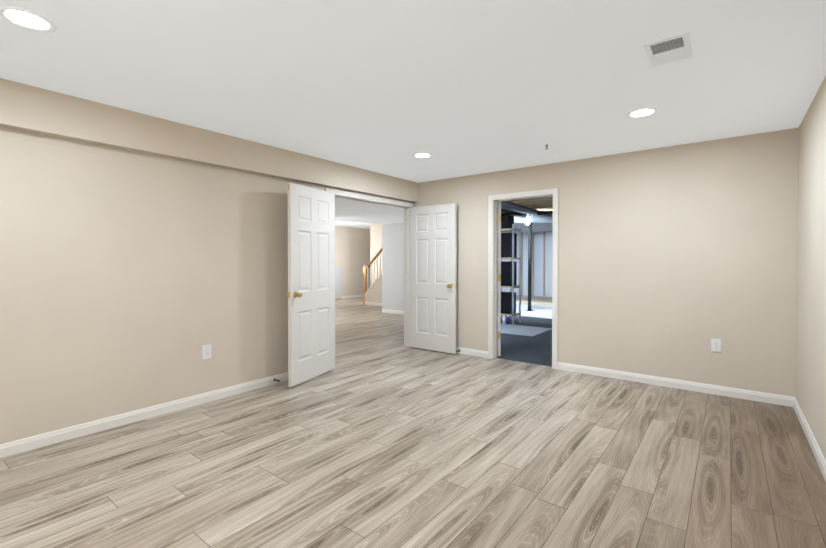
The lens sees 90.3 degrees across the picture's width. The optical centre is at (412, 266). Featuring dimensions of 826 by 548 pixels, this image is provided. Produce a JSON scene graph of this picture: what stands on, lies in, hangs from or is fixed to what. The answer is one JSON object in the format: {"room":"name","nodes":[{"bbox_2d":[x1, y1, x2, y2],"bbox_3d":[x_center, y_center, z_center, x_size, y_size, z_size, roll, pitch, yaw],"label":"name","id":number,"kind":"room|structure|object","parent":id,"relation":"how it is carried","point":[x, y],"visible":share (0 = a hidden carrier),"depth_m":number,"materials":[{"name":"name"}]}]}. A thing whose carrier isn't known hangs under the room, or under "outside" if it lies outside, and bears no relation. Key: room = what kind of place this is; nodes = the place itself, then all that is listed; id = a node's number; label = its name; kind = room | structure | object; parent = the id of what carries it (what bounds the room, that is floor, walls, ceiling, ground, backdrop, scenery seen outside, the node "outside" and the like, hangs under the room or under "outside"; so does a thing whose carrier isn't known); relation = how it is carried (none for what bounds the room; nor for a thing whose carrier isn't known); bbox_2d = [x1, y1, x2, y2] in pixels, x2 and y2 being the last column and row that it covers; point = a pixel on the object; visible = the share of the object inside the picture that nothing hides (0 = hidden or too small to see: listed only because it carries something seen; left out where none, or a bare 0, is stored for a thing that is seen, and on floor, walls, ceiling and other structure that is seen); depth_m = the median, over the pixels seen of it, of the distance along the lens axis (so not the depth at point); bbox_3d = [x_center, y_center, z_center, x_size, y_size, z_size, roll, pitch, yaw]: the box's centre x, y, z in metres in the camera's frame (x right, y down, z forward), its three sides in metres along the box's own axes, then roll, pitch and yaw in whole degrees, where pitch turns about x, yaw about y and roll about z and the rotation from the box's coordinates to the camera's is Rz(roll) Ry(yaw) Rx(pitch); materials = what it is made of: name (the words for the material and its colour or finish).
{"room":"empty basement room","nodes":[
{"label":"empty basement room","id":0,"kind":"room"},
{"bbox_2d":[0,78,419,443],"bbox_3d":[-1.740,-0.144,3.840,0.200,2.711,5.921,1,1,38],"label":"wall","id":1,"kind":"structure","parent":0,"point":[142,258],"depth_m":3.21,"materials":[{"name":"beige paint"}]},
{"bbox_2d":[0,372,287,457],"bbox_3d":[-2.227,1.178,3.191,0.014,0.086,3.980,1,1,38],"label":"baseboard","id":2,"kind":"structure","parent":1,"relation":"attached to","point":[38,441],"depth_m":3.18,"materials":[{"name":"white wood"}]},
{"bbox_2d":[202,344,210,358],"bbox_3d":[-1.848,0.762,3.681,0.008,0.125,0.078,1,1,38],"label":"outlet","id":3,"kind":"object","parent":1,"relation":"attached to","point":[206,351],"visible":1,"depth_m":3.68,"materials":[{"name":"white plastic"}]},
{"bbox_2d":[286,182,334,386],"bbox_3d":[-1.075,0.177,4.421,0.173,2.030,0.766,0,1,24],"label":"double door","id":4,"kind":"structure","parent":1,"relation":"in","point":[310,294],"depth_m":4.36,"materials":[{"name":"white painted wood"},{"name":"brass"}]},
{"bbox_2d":[325,188,413,346],"bbox_3d":[-0.555,0.133,5.451,0.153,2.112,1.674,1,1,38],"label":"door frame","id":5,"kind":"structure","parent":1,"relation":"attached to","point":[406,206],"depth_m":6.04,"materials":[{"name":"white wood"}]},
{"bbox_2d":[335,226,369,299],"bbox_3d":[-4.747,-0.091,10.658,0.115,2.411,13.050,1,1,38],"label":"wall","id":6,"kind":"structure","parent":0,"point":[357,250],"depth_m":14.04,"materials":[{"name":"beige paint"}]},
{"bbox_2d":[335,267,341,296],"bbox_3d":[-2.692,0.489,13.198,0.050,0.980,1.100,1,1,38],"label":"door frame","id":7,"kind":"structure","parent":6,"relation":"attached to","point":[338,281],"depth_m":13.52,"materials":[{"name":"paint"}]},
{"bbox_2d":[342,294,362,298],"bbox_3d":[-1.576,1.015,14.682,0.014,0.086,2.600,1,1,38],"label":"baseboard","id":8,"kind":"structure","parent":6,"relation":"attached to","point":[352,296],"depth_m":14.03,"materials":[{"name":"white wood"}]},
{"bbox_2d":[335,197,403,228],"bbox_3d":[-2.172,-1.175,8.659,6.385,0.306,12.820,1,1,38],"label":"ceiling","id":9,"kind":"structure","parent":0,"point":[355,214],"depth_m":7.95,"materials":[{"name":"white paint"}]},
{"bbox_2d":[365,276,381,302],"bbox_3d":[-0.738,0.264,11.437,1.558,1.680,0.100,1,1,38],"label":"wall","id":10,"kind":"structure","parent":0,"point":[374,293],"depth_m":11.63,"materials":[{"name":"beige paint"}]},
{"bbox_2d":[365,302,381,305],"bbox_3d":[-0.770,1.061,11.401,1.562,0.086,0.014,1,1,38],"label":"baseboard","id":11,"kind":"structure","parent":10,"relation":"attached to","point":[380,304],"depth_m":11.66,"materials":[{"name":"white wood"}]},
{"bbox_2d":[370,224,381,284],"bbox_3d":[-0.381,-0.115,12.404,2.390,2.411,0.115,1,1,38],"label":"wall","id":12,"kind":"structure","parent":0,"point":[375,230],"depth_m":12.94,"materials":[{"name":"beige paint"}]},
{"bbox_2d":[382,223,403,310],"bbox_3d":[0.443,-0.071,9.259,2.955,2.411,0.100,1,1,38],"label":"wall","id":13,"kind":"structure","parent":0,"point":[392,266],"depth_m":9.90,"materials":[{"name":"paint"}]},
{"bbox_2d":[382,309,403,313],"bbox_3d":[0.403,1.092,9.235,2.969,0.086,0.014,1,1,38],"label":"baseboard","id":14,"kind":"structure","parent":13,"relation":"attached to","point":[383,310],"depth_m":9.90,"materials":[{"name":"white wood"}]},
{"bbox_2d":[0,297,825,547],"bbox_3d":[-0.510,1.192,7.339,10.900,0.060,12.935,1,1,38],"label":"floor","id":15,"kind":"structure","parent":0,"point":[380,435],"depth_m":2.52,"materials":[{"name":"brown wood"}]},
{"bbox_2d":[0,0,825,182],"bbox_3d":[-0.077,-1.211,2.542,4.170,0.060,5.691,1,1,38],"label":"ceiling","id":16,"kind":"structure","parent":0,"point":[457,88],"depth_m":2.48,"materials":[{"name":"white paint"}]},
{"bbox_2d":[0,6,55,31],"bbox_3d":[-1.829,-1.169,1.948,0.208,0.006,0.208,1,1,38],"label":"recessed light","id":17,"kind":"object","parent":16,"relation":"in","point":[25,19],"visible":1,"depth_m":1.94,"materials":[{"name":"white plastic"}]},
{"bbox_2d":[413,153,431,157],"bbox_3d":[0.103,-1.205,4.455,0.208,0.006,0.208,1,1,38],"label":"recessed light","id":18,"kind":"object","parent":16,"relation":"attached to","point":[422,155],"visible":1,"depth_m":4.45,"materials":[{"name":"white plastic"}]},
{"bbox_2d":[627,108,657,117],"bbox_3d":[1.770,-1.187,3.170,0.208,0.006,0.208,1,1,38],"label":"recessed light","id":19,"kind":"object","parent":16,"relation":"in","point":[641,112],"visible":1,"depth_m":3.16,"materials":[{"name":"white plastic"}]},
{"bbox_2d":[643,31,692,66],"bbox_3d":[1.390,-1.172,2.232,0.201,0.011,0.312,1,1,38],"label":"ceiling vent","id":20,"kind":"object","parent":16,"relation":"in","point":[670,49],"visible":1,"depth_m":2.22,"materials":[{"name":"white metal"}]},
{"bbox_2d":[497,315,551,366],"bbox_3d":[3.360,1.163,9.457,7.355,0.058,9.284,1,1,38],"label":"floor","id":21,"kind":"structure","parent":0,"point":[536,349],"depth_m":6.23,"materials":[{"name":"grey"}]},
{"bbox_2d":[497,296,551,336],"bbox_3d":[2.679,1.110,10.962,4.100,0.006,7.300,1,1,38],"label":"floor","id":22,"kind":"structure","parent":0,"point":[541,312],"depth_m":8.15,"materials":[{"name":"grey"}]},
{"bbox_2d":[497,215,520,323],"bbox_3d":[1.367,0.043,8.825,1.810,2.195,0.462,1,1,38],"label":"shelf unit","id":23,"kind":"object","parent":22,"relation":"on","point":[508,268],"visible":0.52,"depth_m":8.31,"materials":[{"name":"silver metal"}]},
{"bbox_2d":[525,223,533,310],"bbox_3d":[2.952,-0.106,10.381,0.160,2.450,0.160,1,1,38],"label":"column","id":24,"kind":"structure","parent":22,"relation":"on","point":[529,261],"depth_m":10.35,"materials":[{"name":"black metal"}]},
{"bbox_2d":[501,209,550,222],"bbox_3d":[2.722,-1.267,10.066,0.160,0.120,8.814,1,1,38],"label":"beam","id":25,"kind":"structure","parent":24,"relation":"on","point":[503,211],"depth_m":9.62,"materials":[{"name":"black metal"}]},
{"bbox_2d":[516,298,551,306],"bbox_3d":[4.072,1.042,11.662,2.350,0.110,1.210,1,1,38],"label":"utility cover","id":26,"kind":"object","parent":22,"relation":"on","point":[540,302],"visible":0.33,"depth_m":11.80,"materials":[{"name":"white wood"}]},
{"bbox_2d":[501,231,552,297],"bbox_3d":[6.019,-0.143,12.984,7.240,2.450,0.188,1,1,38],"label":"wall","id":27,"kind":"structure","parent":0,"point":[541,284],"depth_m":14.29,"materials":[{"name":"grey"}]},
{"bbox_2d":[506,197,552,210],"bbox_3d":[3.390,-1.443,9.459,7.355,0.250,8.972,1,1,38],"label":"ceiling joists","id":28,"kind":"object","parent":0,"point":[543,204],"visible":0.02,"depth_m":8.60,"materials":[{"name":"brown wood"}]},
{"bbox_2d":[501,201,552,232],"bbox_3d":[2.538,-1.151,9.271,5.900,0.310,5.900,1,1,38],"label":"duct","id":29,"kind":"object","parent":28,"relation":"hanging from","point":[540,223],"visible":0.19,"depth_m":10.09,"materials":[{"name":"grey metal"}]},
{"bbox_2d":[501,211,552,214],"bbox_3d":[1.617,-1.171,7.912,3.525,0.169,4.248,1,1,38],"label":"ceiling","id":30,"kind":"structure","parent":28,"relation":"hanging from","point":[538,213],"depth_m":8.98,"materials":[{"name":"black metal"}]},
{"bbox_2d":[420,128,795,396],"bbox_3d":[1.723,-0.158,4.836,4.050,2.711,0.115,1,1,38],"label":"wall","id":31,"kind":"structure","parent":0,"point":[664,252],"depth_m":4.12,"materials":[{"name":"beige paint"}]},
{"bbox_2d":[410,203,456,353],"bbox_3d":[0.269,0.158,5.761,0.778,2.030,0.173,1,1,38],"label":"double door","id":32,"kind":"structure","parent":31,"relation":"in","point":[433,249],"depth_m":5.72,"materials":[{"name":"white painted wood"},{"name":"brass"}]},
{"bbox_2d":[456,347,487,357],"bbox_3d":[0.494,1.142,5.718,1.238,0.086,0.017,1,1,38],"label":"baseboard","id":33,"kind":"structure","parent":31,"relation":"attached to","point":[479,353],"depth_m":5.48,"materials":[{"name":"white wood"}]},
{"bbox_2d":[497,202,500,355],"bbox_3d":[1.177,0.158,5.764,0.104,2.030,0.772,0,1,12],"label":"door","id":34,"kind":"structure","parent":31,"relation":"in","point":[499,281],"depth_m":5.39,"materials":[{"name":"white wood"}]},
{"bbox_2d":[488,188,557,368],"bbox_3d":[1.374,0.138,5.109,0.894,2.112,0.153,1,1,38],"label":"door frame","id":35,"kind":"structure","parent":31,"relation":"attached to","point":[493,200],"depth_m":5.28,"materials":[{"name":"white wood"}]},
{"bbox_2d":[557,362,791,406],"bbox_3d":[2.485,1.164,4.187,2.018,0.086,0.014,1,1,38],"label":"baseboard","id":36,"kind":"structure","parent":31,"relation":"attached to","point":[770,398],"depth_m":4.04,"materials":[{"name":"white wood"}]},
{"bbox_2d":[711,338,721,351],"bbox_3d":[2.872,0.743,3.886,0.078,0.125,0.008,1,1,38],"label":"outlet","id":37,"kind":"object","parent":31,"relation":"attached to","point":[716,345],"visible":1,"depth_m":3.88,"materials":[{"name":"white plastic"}]},
{"bbox_2d":[792,76,825,459],"bbox_3d":[1.620,-0.107,1.251,0.115,2.711,5.921,1,1,38],"label":"wall","id":38,"kind":"structure","parent":0,"point":[809,266],"depth_m":2.91,"materials":[{"name":"beige paint"}]},
{"bbox_2d":[792,397,825,481],"bbox_3d":[1.569,1.205,1.308,0.014,0.086,5.691,1,1,38],"label":"baseboard","id":39,"kind":"structure","parent":38,"relation":"attached to","point":[819,457],"depth_m":2.79,"materials":[{"name":"white wood"}]},
{"bbox_3d":[-0.745,0.114,11.440,1.575,1.421,0.124,1,1,38],"label":"trim","id":40,"kind":"structure","parent":0,"visible":0},
{"bbox_2d":[363,248,381,304],"bbox_3d":[-0.507,-0.130,11.806,1.648,2.457,0.965,1,1,38],"label":"stair railing","id":41,"kind":"object","parent":40,"relation":"on","point":[365,269],"visible":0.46,"depth_m":11.86,"materials":[{"name":"brown wood"}]}
]}

